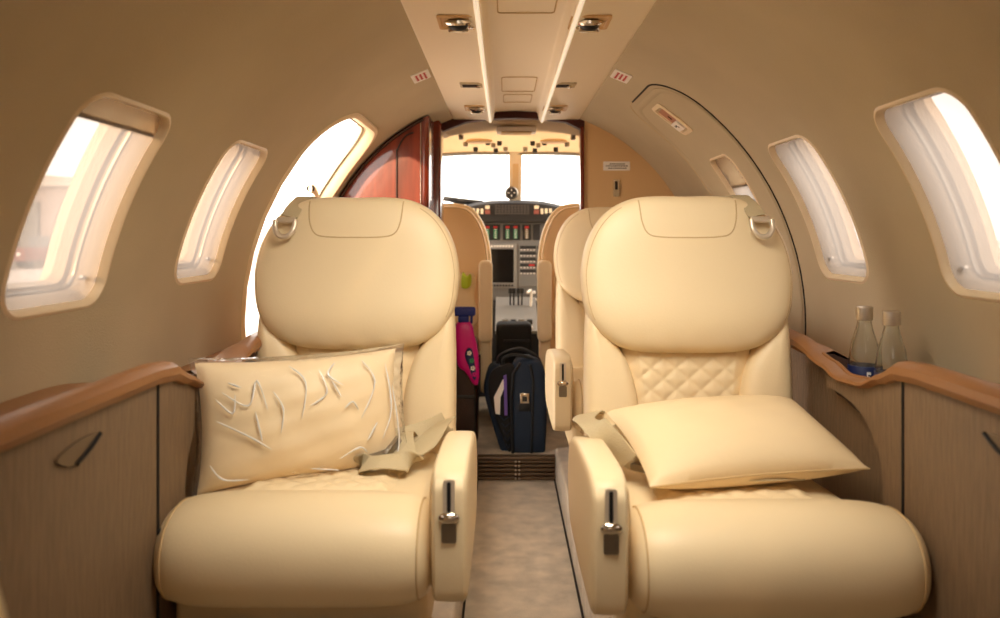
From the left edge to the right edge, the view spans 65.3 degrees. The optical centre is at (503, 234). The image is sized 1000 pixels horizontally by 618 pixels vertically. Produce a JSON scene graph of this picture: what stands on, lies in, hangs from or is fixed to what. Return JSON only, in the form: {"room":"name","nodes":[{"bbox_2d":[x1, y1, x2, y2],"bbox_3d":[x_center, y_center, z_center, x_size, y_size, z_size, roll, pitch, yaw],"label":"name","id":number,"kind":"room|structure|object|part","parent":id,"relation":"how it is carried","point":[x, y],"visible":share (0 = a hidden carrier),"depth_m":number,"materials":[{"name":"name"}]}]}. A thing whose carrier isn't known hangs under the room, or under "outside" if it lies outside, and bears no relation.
{"room":"aircraft cabin","nodes":[
{"label":"aircraft cabin","id":0,"kind":"room"},
{"bbox_2d":[0,0,452,402],"bbox_3d":[-0.447,0.194,0.600,0.490,1.310,5.000,0,0,0],"label":"wall","id":1,"kind":"structure","parent":0,"point":[271,75],"depth_m":1.37,"materials":[{"name":"fabric"}]},
{"bbox_2d":[0,92,170,320],"bbox_3d":[-0.668,-0.067,1.185,0.235,0.378,0.282,0,0,0],"label":"window","id":2,"kind":"structure","parent":1,"relation":"in","point":[64,245],"depth_m":1.18,"materials":[{"name":"cream plastic"},{"name":"clear glass"},{"name":"cloth"}]},
{"bbox_2d":[0,331,261,452],"bbox_3d":[-0.597,0.255,0.870,0.198,0.134,2.340,0,0,0],"label":"ledge","id":3,"kind":"object","parent":1,"relation":"attached to","point":[24,418],"visible":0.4,"depth_m":1.00,"materials":[{"name":"brown wood"}]},
{"bbox_2d":[174,140,267,285],"bbox_3d":[-0.667,-0.074,1.724,0.232,0.364,0.268,0,0,0],"label":"window","id":4,"kind":"structure","parent":1,"relation":"in","point":[206,235],"depth_m":1.74,"materials":[{"name":"cream plastic"},{"name":"clear glass"}]},
{"bbox_2d":[241,113,377,338],"bbox_3d":[-0.578,0.233,2.375,0.338,1.190,0.646,0,0,0],"label":"door","id":5,"kind":"structure","parent":1,"relation":"in","point":[365,133],"depth_m":2.57,"materials":[{"name":"cream plastic"}]},
{"bbox_3d":[-0.620,-0.130,2.570,0.016,0.069,0.201,0,0,-5],"label":"snubber arm","id":6,"kind":"part","parent":5,"relation":"part of","materials":[{"name":"beige"}]},
{"bbox_2d":[410,69,430,83],"bbox_3d":[-0.235,-0.449,2.200,0.051,0.026,0.104,0,0,0],"label":"placard","id":7,"kind":"object","parent":1,"relation":"attached to","point":[420,76],"visible":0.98,"depth_m":2.19,"materials":[{"name":"white plastic"}]},
{"bbox_2d":[443,119,578,156],"bbox_3d":[0.048,-0.294,3.634,1.387,0.472,1.077,0,0,0],"label":"panel","id":8,"kind":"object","parent":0,"point":[497,137],"depth_m":3.62,"materials":[{"name":"vinyl"},{"name":"plastic"},{"name":"metal"}]},
{"bbox_2d":[509,152,521,199],"bbox_3d":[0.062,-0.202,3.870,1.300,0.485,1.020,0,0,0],"label":"post","id":9,"kind":"object","parent":8,"relation":"attached to","point":[515,160],"depth_m":4.20,"materials":[{"name":"beige plastic"}]},
{"bbox_2d":[505,186,517,199],"bbox_3d":[0.040,-0.222,4.137,0.072,0.072,0.066,0,0,0],"label":"compass","id":10,"kind":"object","parent":9,"relation":"attached to","point":[511,192],"visible":1,"depth_m":4.11,"materials":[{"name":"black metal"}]},
{"bbox_2d":[497,126,535,134],"bbox_3d":[0.053,-0.453,3.378,0.170,0.024,0.100,0,0,0],"label":"recessed light","id":11,"kind":"object","parent":8,"relation":"in","point":[501,130],"depth_m":3.33,"materials":[{"name":"brown plastic"}]},
{"bbox_3d":[0.308,-0.434,3.481,0.024,0.022,0.024,0,0,0],"label":"roof knob","id":12,"kind":"part","parent":8,"relation":"part of","materials":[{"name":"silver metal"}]},
{"bbox_2d":[462,480,581,617],"bbox_3d":[0.048,0.985,0.595,0.310,0.030,4.990,0,0,0],"label":"floor","id":13,"kind":"structure","parent":0,"point":[521,567],"depth_m":2.35,"materials":[{"name":"carpet"}]},
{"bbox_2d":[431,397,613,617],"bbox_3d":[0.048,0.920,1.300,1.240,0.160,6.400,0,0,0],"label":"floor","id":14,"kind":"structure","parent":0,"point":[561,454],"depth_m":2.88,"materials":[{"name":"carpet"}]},
{"bbox_2d":[0,596,5,617],"bbox_3d":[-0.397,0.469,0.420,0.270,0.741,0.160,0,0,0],"label":"seat","id":15,"kind":"object","parent":14,"relation":"on","point":[2,610],"visible":1,"depth_m":0.45,"materials":[{"name":"beige leather"}]},
{"bbox_2d":[0,352,255,617],"bbox_3d":[-0.525,0.529,0.870,0.041,0.622,2.340,0,0,0],"label":"base cabinet","id":16,"kind":"object","parent":14,"relation":"on","point":[85,502],"visible":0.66,"depth_m":0.98,"materials":[{"name":"brown wood"}]},
{"bbox_3d":[-0.511,0.259,0.934,0.006,0.026,0.092,0,0,0],"label":"handle","id":17,"kind":"part","parent":16,"relation":"part of","materials":[{"name":"black metal"}]},
{"bbox_3d":[-0.522,0.520,0.426,0.020,0.600,1.452,0,0,0],"label":"door","id":18,"kind":"part","parent":16,"relation":"part of","materials":[{"name":"brown wood"}]},
{"bbox_3d":[-0.527,0.529,1.315,0.030,0.622,0.315,0,0,0],"label":"scooped panel","id":19,"kind":"part","parent":16,"relation":"part of","materials":[{"name":"brown wood"}]},
{"bbox_3d":[-0.544,0.530,1.597,0.002,0.620,0.885,0,0,0],"label":"recessed panel","id":20,"kind":"part","parent":16,"relation":"part of","materials":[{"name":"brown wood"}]},
{"bbox_2d":[153,196,476,617],"bbox_3d":[-0.287,0.378,1.474,0.472,0.924,0.731,0,0,0],"label":"seat","id":21,"kind":"object","parent":14,"relation":"on","point":[391,536],"visible":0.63,"depth_m":1.28,"materials":[{"name":"beige leather"}]},
{"bbox_2d":[190,343,406,494],"bbox_3d":[-0.351,0.320,1.377,0.382,0.229,0.126,0,0,-28],"label":"pillow","id":22,"kind":"object","parent":21,"relation":"on","point":[261,421],"visible":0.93,"depth_m":1.33,"materials":[{"name":"beige fabric"}]},
{"bbox_3d":[-0.308,0.562,1.433,0.384,0.125,0.510,0,0,0],"label":"seat frame","id":23,"kind":"part","parent":21,"relation":"part of","materials":[{"name":"beige leather"}]},
{"bbox_3d":[-0.308,0.428,1.440,0.270,0.036,0.395,0,0,0],"label":"quilted seat panel","id":24,"kind":"part","parent":21,"relation":"part of","materials":[{"name":"beige leather"}]},
{"bbox_2d":[213,452,437,500],"bbox_3d":[-0.308,0.494,1.423,0.394,0.149,0.470,0,0,0],"label":"seat cushion","id":25,"kind":"object","parent":21,"relation":"on","point":[412,483],"depth_m":1.31,"materials":[{"name":"beige leather"}]},
{"bbox_2d":[254,197,459,348],"bbox_3d":[-0.308,0.079,1.639,0.428,0.317,0.116,0,0,0],"label":"cushion","id":26,"kind":"object","parent":21,"relation":"on","point":[331,272],"depth_m":1.60,"materials":[{"name":"beige leather"}]},
{"bbox_3d":[-0.308,0.372,1.618,0.270,0.335,0.048,0,0,0],"label":"lumbar panel","id":27,"kind":"part","parent":21,"relation":"part of","materials":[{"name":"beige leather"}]},
{"bbox_3d":[-0.079,0.405,1.113,0.030,0.016,0.008,0,0,0],"label":"latch knob","id":28,"kind":"part","parent":21,"relation":"part of","materials":[{"name":"silver metal"}]},
{"bbox_3d":[-0.079,0.388,1.119,0.017,0.074,0.005,0,0,0],"label":"latch plate","id":29,"kind":"part","parent":21,"relation":"part of","materials":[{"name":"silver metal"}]},
{"bbox_3d":[-0.079,0.440,1.331,0.056,0.203,0.428,0,0,0],"label":"armrest","id":30,"kind":"part","parent":21,"relation":"part of","materials":[{"name":"beige leather"}]},
{"bbox_2d":[339,116,442,220],"bbox_3d":[-0.450,0.220,2.950,0.417,1.319,0.360,0,0,0],"label":"closet","id":31,"kind":"object","parent":14,"relation":"on","point":[409,165],"visible":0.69,"depth_m":2.78,"materials":[{"name":"brown wood"}]},
{"bbox_3d":[-0.471,-0.195,2.777,0.375,0.450,0.014,0,0,0],"label":"edge trim","id":32,"kind":"part","parent":31,"relation":"part of","materials":[{"name":"red wood"}]},
{"bbox_3d":[-0.265,0.220,3.058,0.045,1.319,0.145,0,0,0],"label":"door post","id":33,"kind":"part","parent":31,"relation":"part of","materials":[{"name":"brown wood"}]},
{"bbox_2d":[456,336,478,440],"bbox_3d":[-0.184,0.624,3.279,0.155,0.506,0.183,0,0,0],"label":"case","id":34,"kind":"object","parent":14,"relation":"on","point":[467,393],"visible":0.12,"depth_m":3.19,"materials":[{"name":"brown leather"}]},
{"bbox_2d":[455,307,478,384],"bbox_3d":[-0.152,0.445,3.127,0.107,0.315,0.054,0,0,0],"label":"spray bottle","id":35,"kind":"object","parent":34,"relation":"hanging from","point":[467,357],"visible":0.91,"depth_m":3.11,"materials":[{"name":"pink plastic"}]},
{"bbox_2d":[443,203,492,392],"bbox_3d":[-0.285,0.367,3.675,0.470,1.024,0.650,0,0,0],"label":"seat","id":36,"kind":"object","parent":14,"relation":"on","point":[467,230],"visible":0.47,"depth_m":3.47,"materials":[{"name":"brown leather"}]},
{"bbox_3d":[-0.287,0.201,3.513,0.436,0.659,0.095,0,0,0],"label":"backrest","id":37,"kind":"part","parent":36,"relation":"part of","materials":[{"name":"brown leather"}]},
{"bbox_2d":[461,272,471,288],"bbox_3d":[-0.166,0.200,3.425,0.046,0.072,0.028,0,0,8],"label":"cloth","id":38,"kind":"object","parent":36,"relation":"in","point":[465,280],"visible":1,"depth_m":3.42,"materials":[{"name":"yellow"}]},
{"bbox_3d":[-0.080,0.287,3.400,0.060,0.355,0.100,0,0,0],"label":"armrest","id":39,"kind":"part","parent":36,"relation":"part of","materials":[{"name":"beige leather"}]},
{"bbox_2d":[496,321,531,364],"bbox_3d":[0.044,0.638,3.576,0.163,0.480,0.147,0,0,0],"label":"flight case","id":40,"kind":"object","parent":14,"relation":"on","point":[509,334],"visible":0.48,"depth_m":3.51,"materials":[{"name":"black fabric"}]},
{"bbox_2d":[467,200,561,396],"bbox_3d":[0.048,0.345,4.346,1.160,1.068,0.408,0,0,0],"label":"panel","id":41,"kind":"object","parent":14,"relation":"on","point":[514,228],"visible":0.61,"depth_m":4.24,"materials":[{"name":"grey"}]},
{"bbox_2d":[443,196,482,204],"bbox_3d":[-0.242,-0.189,4.270,0.260,0.044,0.140,0,0,0],"label":"folder","id":42,"kind":"object","parent":41,"relation":"on","point":[445,198],"visible":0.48,"depth_m":4.20,"materials":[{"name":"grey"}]},
{"bbox_3d":[0.048,0.617,4.265,1.120,0.525,0.070,0,0,0],"label":"panel","id":43,"kind":"part","parent":41,"relation":"part of","materials":[{"name":"grey"}]},
{"bbox_3d":[0.048,0.125,4.280,1.120,0.458,0.060,0,0,0],"label":"panel","id":44,"kind":"part","parent":41,"relation":"part of","materials":[{"name":"grey metal"}]},
{"bbox_2d":[484,347,546,453],"bbox_3d":[0.046,0.685,3.225,0.258,0.437,0.190,0,0,0],"label":"laptop bag","id":45,"kind":"object","parent":14,"relation":"on","point":[523,430],"visible":0.94,"depth_m":3.14,"materials":[{"name":"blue fabric"}]},
{"bbox_2d":[494,380,503,414],"bbox_3d":[-0.016,0.650,3.134,0.049,0.142,0.008,0,0,0],"label":"folded papers","id":46,"kind":"object","parent":45,"relation":"in","point":[498,394],"visible":1,"depth_m":3.13,"materials":[{"name":"white paper"}]},
{"bbox_2d":[503,374,507,414],"bbox_3d":[0.006,0.640,3.123,0.016,0.162,0.010,0,0,0],"label":"notebook","id":47,"kind":"object","parent":45,"relation":"in","point":[505,376],"visible":1,"depth_m":3.12,"materials":[{"name":"purple paper"}]},
{"bbox_3d":[0.061,0.517,3.229,0.194,0.102,0.037,0,0,0],"label":"handle","id":48,"kind":"part","parent":45,"relation":"part of","materials":[{"name":"black fabric"}]},
{"bbox_3d":[0.067,0.518,3.167,0.157,0.078,0.031,0,0,-4],"label":"handle","id":49,"kind":"part","parent":45,"relation":"part of","materials":[{"name":"black fabric"}]},
{"bbox_2d":[495,288,536,352],"bbox_3d":[0.062,0.575,3.970,0.210,0.609,0.500,0,0,0],"label":"pedestal","id":50,"kind":"object","parent":14,"relation":"on","point":[509,308],"visible":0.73,"depth_m":3.96,"materials":[{"name":"grey metal"}]},
{"bbox_3d":[0.032,0.316,3.994,0.020,0.092,0.078,0,0,0],"label":"throttle lever","id":51,"kind":"part","parent":50,"relation":"part of","materials":[{"name":"black plastic"}]},
{"bbox_3d":[0.050,0.316,3.994,0.020,0.092,0.078,0,0,0],"label":"throttle lever","id":52,"kind":"part","parent":50,"relation":"part of","materials":[{"name":"black plastic"}]},
{"bbox_3d":[0.062,0.400,3.920,0.210,0.146,0.400,0,0,0],"label":"plate","id":53,"kind":"part","parent":50,"relation":"part of","materials":[{"name":"grey metal"}]},
{"bbox_3d":[0.092,0.316,3.994,0.020,0.092,0.078,0,0,0],"label":"throttle lever","id":54,"kind":"part","parent":50,"relation":"part of","materials":[{"name":"black plastic"}]},
{"bbox_3d":[0.133,0.322,3.971,0.023,0.098,0.112,0,0,11],"label":"flap lever","id":55,"kind":"part","parent":50,"relation":"part of","materials":[{"name":"white plastic"}]},
{"bbox_2d":[477,454,555,479],"bbox_3d":[0.048,0.919,3.088,0.310,0.093,0.044,0,0,0],"label":"trim","id":56,"kind":"structure","parent":14,"relation":"attached to","point":[489,466],"depth_m":3.08,"materials":[{"name":"brown wood"}]},
{"bbox_2d":[537,203,578,370],"bbox_3d":[0.381,0.367,3.675,0.470,1.024,0.650,0,0,0],"label":"seat","id":57,"kind":"object","parent":14,"relation":"on","point":[546,276],"visible":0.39,"depth_m":3.41,"materials":[{"name":"brown leather"}]},
{"bbox_3d":[0.176,0.287,3.400,0.060,0.355,0.100,0,0,0],"label":"armrest","id":58,"kind":"part","parent":57,"relation":"part of","materials":[{"name":"beige leather"}]},
{"bbox_2d":[554,480,583,617],"bbox_3d":[0.200,0.967,0.590,0.005,0.006,4.980,0,0,0],"label":"trim","id":59,"kind":"structure","parent":14,"relation":"attached to","point":[569,552],"depth_m":2.35,"materials":[{"name":"black"}]},
{"bbox_2d":[545,207,611,443],"bbox_3d":[0.371,0.373,2.423,0.501,0.935,0.675,0,0,0],"label":"seat","id":60,"kind":"object","parent":14,"relation":"on","point":[563,364],"visible":0.22,"depth_m":2.55,"materials":[{"name":"beige leather"}]},
{"bbox_3d":[0.158,0.434,2.308,0.056,0.206,0.428,0,0,0],"label":"armrest","id":61,"kind":"part","parent":60,"relation":"part of","materials":[{"name":"beige leather"}]},
{"bbox_3d":[0.158,0.381,2.096,0.017,0.075,0.005,0,0,0],"label":"latch plate","id":62,"kind":"part","parent":60,"relation":"part of","materials":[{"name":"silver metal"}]},
{"bbox_3d":[0.158,0.398,2.090,0.030,0.017,0.008,0,0,0],"label":"latch knob","id":63,"kind":"part","parent":60,"relation":"part of","materials":[{"name":"silver metal"}]},
{"bbox_3d":[0.380,0.558,2.404,0.384,0.127,0.497,0,0,0],"label":"seat frame","id":64,"kind":"part","parent":60,"relation":"part of","materials":[{"name":"beige leather"}]},
{"bbox_2d":[572,367,582,386],"bbox_3d":[0.380,0.488,2.393,0.394,0.151,0.457,0,0,0],"label":"seat cushion","id":65,"kind":"object","parent":60,"relation":"on","point":[577,379],"depth_m":2.31,"materials":[{"name":"beige leather"}]},
{"bbox_3d":[0.380,0.365,2.582,0.270,0.340,0.048,0,0,0],"label":"lumbar panel","id":66,"kind":"part","parent":60,"relation":"part of","materials":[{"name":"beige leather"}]},
{"bbox_2d":[553,207,611,301],"bbox_3d":[0.380,0.066,2.603,0.428,0.322,0.116,0,0,0],"label":"cushion","id":67,"kind":"object","parent":60,"relation":"on","point":[571,239],"depth_m":2.57,"materials":[{"name":"beige leather"}]},
{"bbox_2d":[568,195,930,617],"bbox_3d":[0.361,0.378,1.429,0.502,0.924,0.720,0,0,0],"label":"seat","id":68,"kind":"object","parent":14,"relation":"on","point":[683,297],"visible":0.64,"depth_m":1.27,"materials":[{"name":"beige leather"}]},
{"bbox_3d":[0.148,0.440,1.291,0.056,0.203,0.428,0,0,0],"label":"armrest","id":69,"kind":"part","parent":68,"relation":"part of","materials":[{"name":"beige leather"}]},
{"bbox_3d":[0.148,0.388,1.079,0.017,0.074,0.005,0,0,0],"label":"latch plate","id":70,"kind":"part","parent":68,"relation":"part of","materials":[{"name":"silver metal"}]},
{"bbox_3d":[0.148,0.405,1.073,0.030,0.016,0.008,0,0,0],"label":"latch knob","id":71,"kind":"part","parent":68,"relation":"part of","materials":[{"name":"silver metal"}]},
{"bbox_3d":[0.370,0.562,1.387,0.384,0.125,0.497,0,0,0],"label":"seat frame","id":72,"kind":"part","parent":68,"relation":"part of","materials":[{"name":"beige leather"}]},
{"bbox_3d":[0.370,0.372,1.565,0.270,0.335,0.048,0,0,0],"label":"lumbar panel","id":73,"kind":"part","parent":68,"relation":"part of","materials":[{"name":"beige leather"}]},
{"bbox_2d":[580,196,792,352],"bbox_3d":[0.370,0.079,1.586,0.428,0.317,0.116,0,0,0],"label":"cushion","id":74,"kind":"object","parent":68,"relation":"on","point":[659,274],"depth_m":1.55,"materials":[{"name":"beige leather"}]},
{"bbox_3d":[0.370,0.427,1.394,0.270,0.035,0.382,0,0,0],"label":"quilted seat panel","id":75,"kind":"part","parent":68,"relation":"part of","materials":[{"name":"beige leather"}]},
{"bbox_2d":[621,467,839,510],"bbox_3d":[0.370,0.493,1.377,0.394,0.148,0.457,0,0,0],"label":"seat cushion","id":76,"kind":"object","parent":68,"relation":"on","point":[642,497],"depth_m":1.25,"materials":[{"name":"beige leather"}]},
{"bbox_2d":[606,395,869,488],"bbox_3d":[0.391,0.354,1.357,0.374,0.120,0.243,0,0,-9],"label":"pillow","id":77,"kind":"object","parent":68,"relation":"on","point":[731,440],"visible":1,"depth_m":1.28,"materials":[{"name":"beige fabric"}]},
{"bbox_2d":[790,348,999,617],"bbox_3d":[0.621,0.530,1.395,0.041,0.620,3.390,0,0,0],"label":"base cabinet","id":78,"kind":"object","parent":14,"relation":"on","point":[932,457],"visible":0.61,"depth_m":1.11,"materials":[{"name":"brown wood"}]},
{"bbox_3d":[0.640,0.531,2.140,0.002,0.618,1.900,0,0,0],"label":"recessed panel","id":79,"kind":"part","parent":78,"relation":"part of","materials":[{"name":"brown wood"}]},
{"bbox_3d":[0.623,0.530,1.333,0.030,0.620,0.280,0,0,0],"label":"scooped panel","id":80,"kind":"part","parent":78,"relation":"part of","materials":[{"name":"brown wood"}]},
{"bbox_3d":[0.618,0.520,0.444,0.020,0.600,1.487,0,0,0],"label":"door","id":81,"kind":"part","parent":78,"relation":"part of","materials":[{"name":"brown wood"}]},
{"bbox_3d":[0.607,0.259,0.934,0.006,0.026,0.092,0,0,0],"label":"handle","id":82,"kind":"part","parent":78,"relation":"part of","materials":[{"name":"black metal"}]},
{"bbox_2d":[400,0,655,122],"bbox_3d":[0.048,-0.469,0.600,0.524,0.048,5.000,0,0,0],"label":"ceiling","id":83,"kind":"structure","parent":0,"point":[519,51],"depth_m":1.98,"materials":[{"name":"beige plastic"}]},
{"bbox_2d":[436,15,474,31],"bbox_3d":[-0.098,-0.454,1.670,0.086,0.037,0.104,0,0,0],"label":"ceiling vent","id":84,"kind":"object","parent":83,"relation":"in","point":[452,23],"visible":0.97,"depth_m":1.65,"materials":[{"name":"silver metal"}]},
{"bbox_2d":[459,82,482,87],"bbox_3d":[-0.096,-0.455,2.370,0.076,0.015,0.064,0,0,0],"label":"recessed light","id":85,"kind":"object","parent":83,"relation":"in","point":[462,84],"visible":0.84,"depth_m":2.36,"materials":[{"name":"plastic"}]},
{"bbox_2d":[464,105,486,113],"bbox_3d":[-0.098,-0.454,2.800,0.086,0.037,0.104,0,0,0],"label":"ceiling light","id":86,"kind":"object","parent":83,"relation":"in","point":[475,109],"visible":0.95,"depth_m":2.78,"materials":[{"name":"silver metal"}]},
{"bbox_3d":[-0.054,-0.451,0.600,0.011,0.011,5.000,0,0,0],"label":"light rail","id":87,"kind":"part","parent":83,"relation":"part of","materials":[{"name":"beige plastic"}]},
{"bbox_2d":[542,105,567,113],"bbox_3d":[0.183,-0.454,2.800,0.086,0.037,0.104,0,0,0],"label":"ceiling light","id":88,"kind":"object","parent":83,"relation":"in","point":[554,109],"visible":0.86,"depth_m":2.78,"materials":[{"name":"silver metal"}]},
{"bbox_3d":[0.150,-0.451,0.600,0.011,0.011,5.000,0,0,0],"label":"light rail","id":89,"kind":"part","parent":83,"relation":"part of","materials":[{"name":"beige plastic"}]},
{"bbox_2d":[555,82,576,87],"bbox_3d":[0.180,-0.455,2.370,0.076,0.015,0.064,0,0,0],"label":"recessed light","id":90,"kind":"object","parent":83,"relation":"in","point":[565,84],"visible":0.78,"depth_m":2.36,"materials":[{"name":"plastic"}]},
{"bbox_2d":[568,15,611,31],"bbox_3d":[0.183,-0.454,1.670,0.086,0.037,0.104,0,0,0],"label":"ceiling vent","id":91,"kind":"object","parent":83,"relation":"in","point":[591,23],"visible":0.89,"depth_m":1.65,"materials":[{"name":"silver metal"}]},
{"bbox_2d":[442,111,673,210],"bbox_3d":[0.048,0.230,3.112,1.510,1.480,0.055,0,0,0],"label":"wall","id":92,"kind":"structure","parent":0,"point":[597,146],"depth_m":3.10,"materials":[{"name":"beige plastic"}]},
{"bbox_2d":[462,480,477,617],"bbox_3d":[-0.103,0.967,0.590,0.005,0.006,4.980,0,0,0],"label":"trim","id":93,"kind":"structure","parent":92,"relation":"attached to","point":[464,603],"depth_m":2.02,"materials":[{"name":"black"}]},
{"bbox_3d":[0.310,0.225,3.112,0.016,1.309,0.055,0,0,0],"label":"opening trim","id":94,"kind":"part","parent":92,"relation":"part of","materials":[{"name":"white plastic"}]},
{"bbox_2d":[603,161,629,170],"bbox_3d":[0.447,-0.274,3.097,0.106,0.036,0.004,0,0,0],"label":"placard","id":95,"kind":"object","parent":92,"relation":"attached to","point":[607,165],"visible":1,"depth_m":3.10,"materials":[{"name":"white plastic"}]},
{"bbox_2d":[613,180,619,196],"bbox_3d":[0.446,-0.186,3.095,0.025,0.068,0.008,0,0,0],"label":"latch","id":96,"kind":"object","parent":92,"relation":"attached to","point":[616,183],"visible":1,"depth_m":3.09,"materials":[{"name":"silver metal"}]},
{"bbox_3d":[0.558,0.249,3.114,0.489,1.442,0.030,0,0,0],"label":"bulkhead panel","id":97,"kind":"part","parent":92,"relation":"part of","materials":[{"name":"beige plastic"}]},
{"bbox_2d":[580,0,999,383],"bbox_3d":[0.543,0.194,0.600,0.490,1.310,5.000,0,0,0],"label":"wall","id":98,"kind":"structure","parent":0,"point":[769,71],"depth_m":1.50,"materials":[{"name":"fabric"}]},
{"bbox_2d":[610,69,631,83],"bbox_3d":[0.331,-0.449,2.200,0.051,0.026,0.104,0,0,0],"label":"placard","id":99,"kind":"object","parent":98,"relation":"attached to","point":[619,75],"visible":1,"depth_m":2.19,"materials":[{"name":"white plastic"}]},
{"bbox_2d":[630,84,805,334],"bbox_3d":[0.594,0.157,2.317,0.392,1.150,0.569,0,0,0],"label":"door","id":100,"kind":"structure","parent":98,"relation":"in","point":[654,93],"depth_m":2.08,"materials":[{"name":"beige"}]},
{"bbox_3d":[0.502,-0.346,2.330,0.107,0.085,0.116,0,0,0],"label":"hatch handle","id":101,"kind":"part","parent":100,"relation":"part of","materials":[{"name":"beige plastic"}]},
{"bbox_2d":[710,154,758,203],"bbox_3d":[0.744,-0.091,2.290,0.242,0.384,0.216,0,0,0],"label":"window","id":102,"kind":"structure","parent":100,"relation":"attached to","point":[732,178],"depth_m":2.31,"materials":[{"name":"beige plastic"}]},
{"bbox_2d":[768,135,868,283],"bbox_3d":[0.756,-0.084,1.776,0.246,0.384,0.269,0,0,0],"label":"window","id":103,"kind":"structure","parent":98,"relation":"in","point":[837,243],"depth_m":1.79,"materials":[{"name":"beige plastic"}]},
{"bbox_2d":[789,329,999,414],"bbox_3d":[0.693,0.267,1.380,0.198,0.157,3.360,0,0,0],"label":"ledge","id":104,"kind":"object","parent":98,"relation":"attached to","point":[977,392],"visible":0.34,"depth_m":1.15,"materials":[{"name":"brown polished wood"}]},
{"bbox_2d":[847,306,877,377],"bbox_3d":[0.670,0.230,1.450,0.058,0.196,0.059,0,0,0],"label":"water bottle","id":105,"kind":"object","parent":104,"relation":"on","point":[864,344],"visible":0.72,"depth_m":1.44,"materials":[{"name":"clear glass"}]},
{"bbox_3d":[0.670,0.235,1.450,0.057,0.186,0.057,0,0,0],"label":"glass","id":106,"kind":"part","parent":105,"relation":"part of","materials":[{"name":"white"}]},
{"bbox_2d":[873,310,907,375],"bbox_3d":[0.688,0.232,1.385,0.058,0.196,0.059,0,0,0],"label":"water bottle","id":107,"kind":"object","parent":104,"relation":"on","point":[891,350],"visible":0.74,"depth_m":1.37,"materials":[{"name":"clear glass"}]},
{"bbox_2d":[874,87,999,302],"bbox_3d":[0.756,-0.084,1.237,0.246,0.384,0.270,0,0,0],"label":"window","id":108,"kind":"structure","parent":98,"relation":"in","point":[948,159],"depth_m":1.26,"materials":[{"name":"beige plastic"}]},
{"label":"outside","id":109,"kind":"structure","parent":0,"visible":0},
{"bbox_2d":[245,240,262,336],"bbox_3d":[0.048,2.070,120.000,400.000,0.001,360.000,0,0,0],"label":"apron","id":110,"kind":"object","parent":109,"point":[252,315],"depth_m":22.90,"materials":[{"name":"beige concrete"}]}
]}

